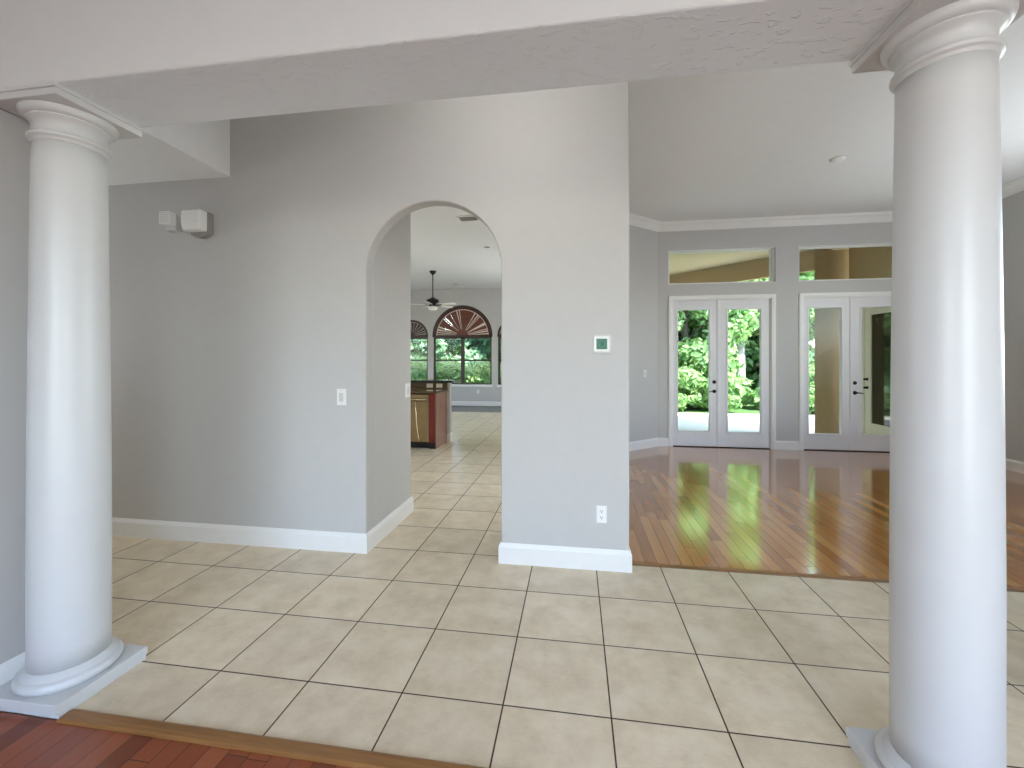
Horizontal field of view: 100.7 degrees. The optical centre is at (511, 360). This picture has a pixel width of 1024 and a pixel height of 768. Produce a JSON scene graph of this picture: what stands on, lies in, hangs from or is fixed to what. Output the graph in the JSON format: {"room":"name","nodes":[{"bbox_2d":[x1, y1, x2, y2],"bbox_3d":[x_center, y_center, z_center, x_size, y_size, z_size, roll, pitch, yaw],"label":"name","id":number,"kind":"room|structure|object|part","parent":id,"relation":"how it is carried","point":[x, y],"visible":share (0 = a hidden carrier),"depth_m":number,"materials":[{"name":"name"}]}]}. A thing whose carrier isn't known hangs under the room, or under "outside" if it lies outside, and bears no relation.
{"room":"empty dining room","nodes":[
{"label":"empty dining room","id":0,"kind":"room"},
{"bbox_2d":[0,108,29,663],"bbox_3d":[-3.677,0.162,2.142,3.088,2.535,0.280,0,0,8],"label":"wall","id":1,"kind":"structure","parent":0,"point":[14,146],"depth_m":1.84,"materials":[{"name":"grey paint"}]},
{"bbox_2d":[0,652,24,685],"bbox_3d":[-2.143,1.327,1.905,0.016,0.081,0.296,0,0,8],"label":"baseboard","id":2,"kind":"structure","parent":1,"relation":"attached to","point":[10,668],"depth_m":1.82,"materials":[{"name":"white paint"}]},
{"bbox_2d":[0,712,350,767],"bbox_3d":[-1.291,1.490,-0.547,8.600,0.120,4.265,0,0,8],"label":"floor","id":3,"kind":"structure","parent":0,"point":[25,741],"depth_m":1.55,"materials":[{"name":"brown wood"}]},
{"bbox_2d":[108,82,628,549],"bbox_3d":[-2.588,-0.430,3.438,6.860,3.720,0.115,0,0,8],"label":"wall","id":4,"kind":"structure","parent":0,"point":[232,349],"depth_m":3.19,"materials":[{"name":"grey paint"}]},
{"bbox_2d":[159,211,181,232],"bbox_3d":[-2.689,-1.093,3.341,0.100,0.135,0.106,0,0,8],"label":"wall speaker","id":5,"kind":"object","parent":4,"relation":"attached to","point":[169,219],"visible":0.95,"depth_m":3.31,"materials":[{"name":"white plastic"}]},
{"bbox_2d":[160,212,168,221],"bbox_3d":[-2.696,-1.112,3.289,0.080,0.075,0.002,0,0,8],"label":"grille","id":6,"kind":"object","parent":5,"relation":"attached to","point":[164,216],"depth_m":3.29,"materials":[{"name":"grey plastic"}]},
{"bbox_2d":[181,209,213,238],"bbox_3d":[-2.444,-1.060,3.293,0.168,0.194,0.128,0,0,8],"label":"door chime","id":7,"kind":"object","parent":4,"relation":"attached to","point":[200,223],"visible":1,"depth_m":3.25,"materials":[{"name":"white plastic"}]},
{"bbox_3d":[-2.433,-1.059,3.331,0.158,0.192,0.050,0,0,8],"label":"plate","id":8,"kind":"part","parent":7,"relation":"part of","materials":[{"name":"grey plastic"}]},
{"bbox_2d":[112,496,413,553],"bbox_3d":[-3.465,1.358,3.958,4.972,0.143,0.917,0,0,8],"label":"baseboard","id":9,"kind":"structure","parent":4,"relation":"attached to","point":[361,543],"depth_m":3.31,"materials":[{"name":"white paint"}]},
{"bbox_2d":[337,389,345,404],"bbox_3d":[-1.278,0.273,3.178,0.074,0.122,0.013,0,0,8],"label":"light switch","id":10,"kind":"object","parent":4,"relation":"attached to","point":[341,393],"visible":1,"depth_m":3.17,"materials":[{"name":"white plastic"}]},
{"bbox_2d":[498,542,631,572],"bbox_3d":[0.368,1.358,2.999,0.915,0.143,0.151,0,0,8],"label":"baseboard","id":11,"kind":"structure","parent":4,"relation":"attached to","point":[612,560],"depth_m":2.92,"materials":[{"name":"white paint"}]},
{"bbox_2d":[592,335,610,353],"bbox_3d":[0.611,-0.113,2.890,0.128,0.128,0.026,0,0,8],"label":"thermostat","id":12,"kind":"object","parent":4,"relation":"attached to","point":[601,344],"visible":1,"depth_m":2.88,"materials":[{"name":"white plastic"}]},
{"bbox_2d":[596,505,606,522],"bbox_3d":[0.612,1.050,2.898,0.070,0.118,0.010,0,0,8],"label":"wall outlet","id":13,"kind":"object","parent":4,"relation":"attached to","point":[601,511],"visible":1,"depth_m":2.90,"materials":[{"name":"white plastic"}]},
{"bbox_2d":[373,213,410,526],"bbox_3d":[-2.230,-0.430,3.832,2.453,3.720,0.770,0,0,8],"label":"wall","id":14,"kind":"structure","parent":0,"point":[392,261],"depth_m":3.60,"materials":[{"name":"grey paint"}]},
{"bbox_2d":[405,383,409,397],"bbox_3d":[-0.967,0.275,3.942,0.013,0.130,0.100,0,0,8],"label":"light switch","id":15,"kind":"object","parent":14,"relation":"attached to","point":[407,385],"visible":1,"depth_m":3.93,"materials":[{"name":"white plastic"}]},
{"bbox_2d":[413,383,451,433],"bbox_3d":[-2.824,0.907,7.777,3.515,1.045,0.120,0,0,8],"label":"wall","id":16,"kind":"structure","parent":0,"point":[449,392],"depth_m":7.46,"materials":[{"name":"grey paint"}]},
{"bbox_2d":[411,382,447,388],"bbox_3d":[-2.458,0.440,7.654,2.675,0.108,0.014,0,0,8],"label":"backsplash","id":17,"kind":"structure","parent":16,"relation":"attached to","point":[418,385],"depth_m":7.51,"materials":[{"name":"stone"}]},
{"bbox_2d":[411,379,458,382],"bbox_3d":[-2.380,0.364,7.772,2.795,0.038,0.400,0,0,8],"label":"bar","id":18,"kind":"object","parent":16,"relation":"on","point":[412,380],"visible":0.44,"depth_m":7.44,"materials":[{"name":"black stone"}]},
{"bbox_2d":[447,433,452,441],"bbox_3d":[-1.101,1.358,7.523,0.064,0.143,0.156,0,0,8],"label":"baseboard","id":19,"kind":"structure","parent":16,"relation":"attached to","point":[449,436],"depth_m":7.45,"materials":[{"name":"white paint"}]},
{"bbox_2d":[411,288,500,401],"bbox_3d":[-1.689,-0.430,13.614,7.840,3.720,0.160,0,0,8],"label":"wall","id":20,"kind":"structure","parent":0,"point":[487,301],"depth_m":13.49,"materials":[{"name":"grey paint"}]},
{"bbox_2d":[411,338,427,378],"bbox_3d":[-3.234,-0.240,13.796,1.090,2.130,0.185,0,0,8],"label":"window","id":21,"kind":"structure","parent":20,"relation":"in","point":[411,338],"depth_m":13.76,"materials":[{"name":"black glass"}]},
{"bbox_3d":[-3.225,-0.015,13.855,0.950,0.050,0.045,0,0,8],"label":"meeting rail","id":22,"kind":"part","parent":21,"relation":"part of","materials":[{"name":"black metal"}]},
{"bbox_2d":[411,320,427,337],"bbox_3d":[-3.236,-1.036,13.785,1.082,0.571,0.067,0,0,8],"label":"shutter","id":23,"kind":"object","parent":20,"relation":"attached to","point":[418,329],"visible":0.59,"depth_m":13.75,"materials":[{"name":"brown wood"}]},
{"bbox_2d":[432,305,492,336],"bbox_3d":[-1.584,-1.257,13.539,1.967,1.014,0.067,0,0,8],"label":"shutter","id":24,"kind":"object","parent":20,"relation":"attached to","point":[462,325],"visible":1,"depth_m":13.53,"materials":[{"name":"brown wood"}]},
{"bbox_2d":[434,337,491,386],"bbox_3d":[-1.582,-0.455,13.550,1.950,2.560,0.185,0,0,8],"label":"window","id":25,"kind":"structure","parent":20,"relation":"in","point":[462,384],"depth_m":13.57,"materials":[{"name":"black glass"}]},
{"bbox_3d":[-1.573,-0.015,13.609,1.810,0.050,0.045,0,0,8],"label":"meeting rail","id":26,"kind":"part","parent":25,"relation":"part of","materials":[{"name":"black metal"}]},
{"bbox_3d":[-1.587,0.791,13.518,1.950,0.067,0.120,0,0,8],"label":"sill","id":27,"kind":"part","parent":25,"relation":"part of","materials":[{"name":"white paint"}]},
{"bbox_2d":[452,401,500,405],"bbox_3d":[-1.712,1.358,13.528,7.620,0.143,0.016,0,0,8],"label":"baseboard","id":28,"kind":"structure","parent":20,"relation":"attached to","point":[456,403],"depth_m":13.44,"materials":[{"name":"white paint"}]},
{"bbox_2d":[497,337,500,386],"bbox_3d":[0.080,-0.240,13.302,1.090,2.130,0.185,0,0,8],"label":"window","id":29,"kind":"structure","parent":20,"relation":"in","point":[499,359],"depth_m":13.40,"materials":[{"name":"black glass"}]},
{"bbox_2d":[497,326,500,336],"bbox_3d":[0.078,-1.036,13.292,1.082,0.571,0.067,0,0,8],"label":"shutter","id":30,"kind":"object","parent":20,"relation":"attached to","point":[499,330],"visible":0.06,"depth_m":13.33,"materials":[{"name":"brown wood"}]},
{"bbox_2d":[0,405,1023,767],"bbox_3d":[0.156,1.490,7.404,13.120,0.120,11.780,0,0,8],"label":"floor","id":31,"kind":"structure","parent":0,"point":[422,644],"depth_m":2.27,"materials":[{"name":"beige tile"}]},
{"bbox_2d":[0,81,147,718],"bbox_3d":[-1.961,0.161,1.885,0.374,2.537,0.365,0,0,8],"label":"column","id":32,"kind":"structure","parent":31,"relation":"on","point":[72,653],"depth_m":1.79,"materials":[{"name":"white paint"}]},
{"bbox_2d":[0,0,906,127],"bbox_3d":[-1.808,-1.698,1.853,6.870,1.185,0.340,0,0,8],"label":"beam","id":33,"kind":"structure","parent":32,"relation":"on","point":[148,63],"depth_m":1.57,"materials":[{"name":"paint"}]},
{"bbox_2d":[56,708,484,767],"bbox_3d":[0.149,1.435,1.417,3.930,0.030,0.065,0,0,8],"label":"floor strip","id":34,"kind":"object","parent":31,"relation":"on","point":[267,745],"visible":0.9,"depth_m":1.58,"materials":[{"name":"brown wood"}]},
{"bbox_2d":[411,393,428,447],"bbox_3d":[-1.606,0.990,7.181,0.600,0.880,0.662,0,0,8],"label":"dishwasher","id":35,"kind":"object","parent":31,"relation":"on","point":[419,402],"visible":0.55,"depth_m":6.88,"materials":[{"name":"silver metal"}]},
{"bbox_3d":[-1.532,0.991,6.881,0.081,0.642,0.027,0,0,8],"label":"door trim","id":36,"kind":"part","parent":35,"relation":"part of","materials":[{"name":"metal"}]},
{"bbox_3d":[-1.645,0.600,6.918,0.596,0.100,0.032,0,0,8],"label":"control panel","id":37,"kind":"part","parent":35,"relation":"part of","materials":[{"name":"metal"}]},
{"bbox_2d":[429,391,446,448],"bbox_3d":[-1.245,0.982,7.171,0.110,0.895,0.614,0,0,8],"label":"base cabinet","id":38,"kind":"object","parent":31,"relation":"on","point":[437,402],"visible":0.98,"depth_m":6.96,"materials":[{"name":"brown wood"}]},
{"bbox_3d":[-1.194,0.983,7.171,0.008,0.893,0.593,0,0,8],"label":"panel","id":39,"kind":"part","parent":38,"relation":"part of","materials":[{"name":"brown wood"}]},
{"bbox_2d":[632,562,1023,591],"bbox_3d":[3.420,1.436,2.606,5.250,0.027,0.040,0,0,8],"label":"floor strip","id":40,"kind":"object","parent":31,"relation":"on","point":[633,563],"depth_m":2.85,"materials":[{"name":"brown wood"}]},
{"bbox_2d":[846,0,1023,767],"bbox_3d":[1.409,0.161,1.383,0.374,2.537,0.365,0,0,8],"label":"column","id":41,"kind":"structure","parent":31,"relation":"on","point":[948,570],"depth_m":1.29,"materials":[{"name":"white paint"}]},
{"bbox_3d":[-2.351,0.932,7.305,0.900,0.795,0.626,0,0,8],"label":"base cabinet","id":42,"kind":"object","parent":31,"relation":"on","visible":0},
{"bbox_2d":[411,388,447,393],"bbox_3d":[-2.498,0.514,7.349,2.685,0.038,0.628,0,0,8],"label":"countertop","id":43,"kind":"structure","parent":42,"relation":"on","point":[420,391],"depth_m":7.04,"materials":[{"name":"stone"}]},
{"bbox_2d":[629,225,657,441],"bbox_3d":[1.774,-0.430,6.737,1.710,3.720,0.132,0,0,-33],"label":"wall","id":44,"kind":"structure","parent":0,"point":[643,243],"depth_m":6.90,"materials":[{"name":"grey paint"}]},
{"bbox_2d":[629,438,668,450],"bbox_3d":[1.742,1.358,6.536,2.020,0.143,0.364,0,0,-42],"label":"baseboard","id":45,"kind":"structure","parent":44,"relation":"attached to","point":[654,442],"depth_m":6.95,"materials":[{"name":"white paint"}]},
{"bbox_2d":[629,177,1023,231],"bbox_3d":[3.574,-2.223,4.079,5.380,0.135,5.650,0,0,8],"label":"crown molding","id":46,"kind":"structure","parent":44,"relation":"attached to","point":[1016,186],"depth_m":6.76,"materials":[{"name":"white paint"}]},
{"bbox_2d":[411,15,1023,289],"bbox_3d":[0.200,-2.365,7.559,13.360,0.150,11.580,0,0,8],"label":"ceiling","id":47,"kind":"structure","parent":0,"point":[761,142],"depth_m":4.64,"materials":[{"name":"paint"}]},
{"bbox_2d":[108,119,229,185],"bbox_3d":[-4.191,-1.865,2.989,3.822,0.850,1.245,0,0,8],"label":"ceiling","id":48,"kind":"structure","parent":47,"relation":"attached to","point":[198,150],"depth_m":3.10,"materials":[{"name":"paint"}]},
{"bbox_2d":[411,270,455,310],"bbox_3d":[-2.017,-1.785,10.793,1.282,1.010,1.247,0,0,8],"label":"ceiling fan","id":49,"kind":"object","parent":47,"relation":"hanging from","point":[432,301],"visible":0.97,"depth_m":10.75,"materials":[{"name":"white metal"}]},
{"bbox_3d":[-2.022,-1.503,10.833,0.330,0.255,0.330,0,0,8],"label":"motor","id":50,"kind":"part","parent":49,"relation":"part of","materials":[{"name":"brown metal"}]},
{"bbox_3d":[-2.022,-1.333,10.833,0.250,0.105,0.250,0,0,8],"label":"lamp globe","id":51,"kind":"part","parent":49,"relation":"part of","materials":[{"name":"white glass"}]},
{"bbox_2d":[456,215,479,221],"bbox_3d":[-0.700,-2.283,6.814,0.340,0.015,0.260,0,0,8],"label":"ceiling vent","id":52,"kind":"object","parent":47,"relation":"in","point":[467,218],"visible":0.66,"depth_m":6.80,"materials":[{"name":"white plastic"}]},
{"bbox_2d":[829,155,846,162],"bbox_3d":[3.692,-2.272,4.805,0.156,0.036,0.156,0,0,8],"label":"smoke detector","id":53,"kind":"object","parent":47,"relation":"attached to","point":[837,159],"visible":1,"depth_m":4.77,"materials":[{"name":"white plastic"}]},
{"bbox_2d":[669,248,848,274],"bbox_3d":[4.507,-2.330,10.279,5.400,0.080,6.610,0,0,8],"label":"ceiling","id":54,"kind":"structure","parent":0,"point":[678,263],"depth_m":9.60,"materials":[{"name":"beige paint"}]},
{"bbox_2d":[669,250,814,283],"bbox_3d":[4.360,-2.120,11.310,0.120,0.500,6.435,0,0,-37],"label":"porch beam","id":55,"kind":"structure","parent":54,"relation":"attached to","point":[755,269],"depth_m":9.95,"materials":[{"name":"beige paint"}]},
{"bbox_2d":[658,222,892,440],"bbox_3d":[4.524,-0.430,6.865,4.320,3.720,0.140,0,0,8],"label":"wall","id":56,"kind":"structure","parent":0,"point":[786,241],"depth_m":6.82,"materials":[{"name":"grey paint"}]},
{"bbox_2d":[668,247,773,284],"bbox_3d":[3.428,-1.551,7.018,1.637,0.564,0.120,0,0,8],"label":"window","id":57,"kind":"structure","parent":56,"relation":"in","point":[770,249],"depth_m":6.97,"materials":[{"name":"white paint"}]},
{"bbox_2d":[668,294,775,449],"bbox_3d":[3.434,0.177,6.997,1.655,2.505,0.159,0,0,8],"label":"door","id":58,"kind":"structure","parent":56,"relation":"in","point":[717,435],"depth_m":6.97,"materials":[{"name":"white paint"}]},
{"bbox_2d":[776,441,798,449],"bbox_3d":[4.416,1.358,6.802,0.345,0.143,0.016,0,0,8],"label":"baseboard","id":59,"kind":"structure","parent":56,"relation":"attached to","point":[780,445],"depth_m":6.79,"materials":[{"name":"white paint"}]},
{"bbox_2d":[799,291,891,452],"bbox_3d":[5.388,0.177,6.706,1.605,2.505,0.159,0,0,8],"label":"door","id":60,"kind":"structure","parent":56,"relation":"in","point":[850,437],"depth_m":6.71,"materials":[{"name":"white paint"}]},
{"bbox_2d":[799,243,891,280],"bbox_3d":[5.391,-1.551,6.725,1.607,0.564,0.120,0,0,8],"label":"window","id":61,"kind":"structure","parent":56,"relation":"in","point":[870,244],"depth_m":6.72,"materials":[{"name":"white paint"}]},
{"bbox_2d":[815,249,848,433],"bbox_3d":[6.638,-0.380,8.905,0.780,3.820,0.500,0,0,8],"label":"column","id":62,"kind":"object","parent":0,"point":[829,263],"visible":0.45,"depth_m":8.70,"materials":[{"name":"beige paint"}]},
{"bbox_2d":[849,246,891,278],"bbox_3d":[6.770,-0.380,7.617,0.140,3.820,2.010,0,0,8],"label":"wall","id":63,"kind":"structure","parent":0,"point":[864,262],"depth_m":7.99,"materials":[{"name":"beige paint"}]},
{"bbox_2d":[862,307,890,434],"bbox_3d":[6.694,0.220,7.674,0.146,2.620,1.150,0,0,8],"label":"door","id":64,"kind":"structure","parent":63,"relation":"in","point":[876,321],"depth_m":7.83,"materials":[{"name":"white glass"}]},
{"bbox_3d":[6.722,0.220,7.670,0.090,2.620,1.150,0,0,8],"label":"frame","id":65,"kind":"part","parent":64,"relation":"part of","materials":[{"name":"beige wood"}]},
{"bbox_3d":[6.711,0.157,7.661,0.010,2.034,0.588,0,0,8],"label":"glass","id":66,"kind":"part","parent":64,"relation":"part of","materials":[{"name":"clear glass"}]},
{"bbox_2d":[1002,191,1023,461],"bbox_3d":[6.292,-0.430,3.594,0.140,3.720,6.090,0,0,8],"label":"wall","id":67,"kind":"structure","parent":0,"point":[1013,205],"depth_m":5.49,"materials":[{"name":"grey paint"}]},
{"bbox_2d":[1006,458,1023,473],"bbox_3d":[6.225,1.358,3.674,0.016,0.143,5.670,0,0,8],"label":"baseboard","id":68,"kind":"structure","parent":67,"relation":"attached to","point":[1013,465],"depth_m":5.46,"materials":[{"name":"white paint"}]},
{"label":"outside","id":69,"kind":"structure","parent":0,"visible":0},
{"bbox_2d":[678,397,814,414],"bbox_3d":[12.931,1.660,35.873,100.000,0.140,48.700,0,0,8],"label":"ground","id":70,"kind":"structure","parent":69,"point":[749,409],"depth_m":13.54,"materials":[{"name":"green plant"}]},
{"bbox_2d":[411,339,426,378],"bbox_3d":[-4.317,-1.451,18.107,4.020,6.274,4.048,0,0,35],"label":"leafy tree","id":71,"kind":"object","parent":70,"relation":"on","point":[413,343],"visible":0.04,"depth_m":17.37,"materials":[{"name":"green plant"}]},
{"bbox_2d":[411,353,437,378],"bbox_3d":[-3.889,0.666,16.078,2.261,1.976,2.689,0,0,-13],"label":"fan palm","id":72,"kind":"object","parent":70,"relation":"on","point":[421,362],"visible":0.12,"depth_m":15.68,"materials":[{"name":"green plant"}]},
{"bbox_2d":[413,319,456,378],"bbox_3d":[-3.668,-1.771,18.858,4.474,6.934,4.443,0,0,40],"label":"leafy tree","id":73,"kind":"object","parent":70,"relation":"on","point":[442,345],"visible":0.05,"depth_m":17.78,"materials":[{"name":"green plant"}]},
{"bbox_2d":[411,356,460,382],"bbox_3d":[-2.828,0.708,15.859,2.567,1.887,2.158,0,0,12],"label":"fan palm","id":74,"kind":"object","parent":70,"relation":"on","point":[439,364],"visible":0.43,"depth_m":15.54,"materials":[{"name":"green plant"}]},
{"bbox_2d":[421,339,500,380],"bbox_3d":[-3.032,0.056,20.203,3.714,3.401,4.734,0,0,-43],"label":"shrub","id":75,"kind":"object","parent":70,"relation":"on","point":[477,346],"visible":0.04,"depth_m":18.48,"materials":[{"name":"green plant"}]},
{"bbox_2d":[441,358,489,382],"bbox_3d":[-1.647,0.750,15.545,2.055,1.797,2.445,0,0,-21],"label":"fan palm","id":76,"kind":"object","parent":70,"relation":"on","point":[479,373],"visible":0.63,"depth_m":15.26,"materials":[{"name":"green plant"}]},
{"bbox_2d":[445,317,500,382],"bbox_3d":[-1.547,-1.611,18.853,4.262,6.604,4.232,0,0,8],"label":"leafy tree","id":77,"kind":"object","parent":70,"relation":"on","point":[484,343],"visible":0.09,"depth_m":18.29,"materials":[{"name":"green plant"}]},
{"bbox_2d":[448,353,500,382],"bbox_3d":[-1.160,0.056,20.082,4.734,3.401,3.714,0,0,-33],"label":"shrub","id":78,"kind":"object","parent":70,"relation":"on","point":[485,380],"visible":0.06,"depth_m":18.43,"materials":[{"name":"green plant"}]},
{"bbox_2d":[471,358,500,382],"bbox_3d":[-0.454,0.750,15.617,2.055,1.797,2.445,0,0,33],"label":"fan palm","id":79,"kind":"object","parent":70,"relation":"on","point":[486,364],"visible":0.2,"depth_m":15.27,"materials":[{"name":"green plant"}]},
{"bbox_2d":[678,367,706,410],"bbox_3d":[5.570,0.923,13.660,2.058,1.479,1.615,0,0,-18],"label":"shrub","id":80,"kind":"object","parent":70,"relation":"on","point":[685,377],"visible":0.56,"depth_m":13.08,"materials":[{"name":"green plant"}]},
{"bbox_2d":[678,330,730,377],"bbox_3d":[7.509,0.123,17.783,4.529,3.253,3.552,0,0,-4],"label":"shrub","id":81,"kind":"object","parent":70,"relation":"on","point":[679,334],"visible":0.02,"depth_m":17.77,"materials":[{"name":"green plant"}]},
{"bbox_2d":[678,337,754,405],"bbox_3d":[6.018,0.390,14.666,2.906,2.662,3.705,0,0,-43],"label":"shrub","id":82,"kind":"object","parent":70,"relation":"on","point":[694,355],"visible":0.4,"depth_m":14.00,"materials":[{"name":"green plant"}]},
{"bbox_2d":[678,281,756,385],"bbox_3d":[6.370,-1.950,15.685,4.538,7.281,4.234,0,0,8],"label":"leafy tree","id":83,"kind":"object","parent":70,"relation":"on","point":[685,322],"visible":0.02,"depth_m":14.76,"materials":[{"name":"green plant"}]},
{"bbox_2d":[693,371,741,410],"bbox_3d":[6.372,0.990,13.619,1.453,1.331,1.853,0,0,9],"label":"shrub","id":84,"kind":"object","parent":70,"relation":"on","point":[732,401],"visible":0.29,"depth_m":13.04,"materials":[{"name":"green plant"}]},
{"bbox_2d":[687,278,768,405],"bbox_3d":[7.955,-2.250,15.811,3.794,7.879,4.266,0,0,44],"label":"leafy tree","id":85,"kind":"object","parent":70,"relation":"on","point":[740,344],"visible":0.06,"depth_m":14.95,"materials":[{"name":"green plant"}]},
{"bbox_2d":[728,328,758,394],"bbox_3d":[9.607,0.123,18.072,3.552,3.253,4.529,0,0,20],"label":"shrub","id":86,"kind":"object","parent":70,"relation":"on","point":[751,353],"visible":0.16,"depth_m":16.42,"materials":[{"name":"green plant"}]},
{"bbox_2d":[746,379,814,408],"bbox_3d":[8.705,0.923,13.676,2.058,1.479,1.615,0,0,30],"label":"shrub","id":87,"kind":"object","parent":70,"relation":"on","point":[754,396],"visible":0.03,"depth_m":13.79,"materials":[{"name":"green plant"}]},
{"bbox_2d":[746,280,814,391],"bbox_3d":[10.116,-2.127,16.962,4.765,7.646,4.446,0,0,-41],"label":"leafy tree","id":88,"kind":"object","parent":70,"relation":"on","point":[811,348],"visible":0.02,"depth_m":16.20,"materials":[{"name":"green plant"}]},
{"bbox_2d":[755,271,814,363],"bbox_3d":[10.937,-1.950,15.027,4.234,7.281,4.538,0,0,-16],"label":"leafy tree","id":89,"kind":"object","parent":70,"relation":"on","point":[806,275],"visible":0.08,"depth_m":14.59,"materials":[{"name":"green plant"}]},
{"bbox_2d":[809,363,814,413],"bbox_3d":[9.420,0.856,13.000,2.264,1.627,1.776,0,0,-16],"label":"shrub","id":90,"kind":"object","parent":70,"relation":"on","point":[811,367],"visible":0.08,"depth_m":12.66,"materials":[{"name":"green plant"}]},
{"bbox_2d":[809,320,814,356],"bbox_3d":[12.952,-2.280,17.584,4.681,7.942,4.889,0,0,-3],"label":"leafy tree","id":91,"kind":"object","parent":70,"relation":"on","point":[812,333],"visible":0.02,"depth_m":17.72,"materials":[{"name":"green plant"}]},
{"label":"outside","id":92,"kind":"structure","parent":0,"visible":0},
{"bbox_2d":[678,413,814,432],"bbox_3d":[7.324,1.580,9.304,11.260,0.100,5.510,0,0,8],"label":"patio","id":93,"kind":"structure","parent":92,"point":[686,421],"depth_m":10.50,"materials":[{"name":"concrete"}]}
]}

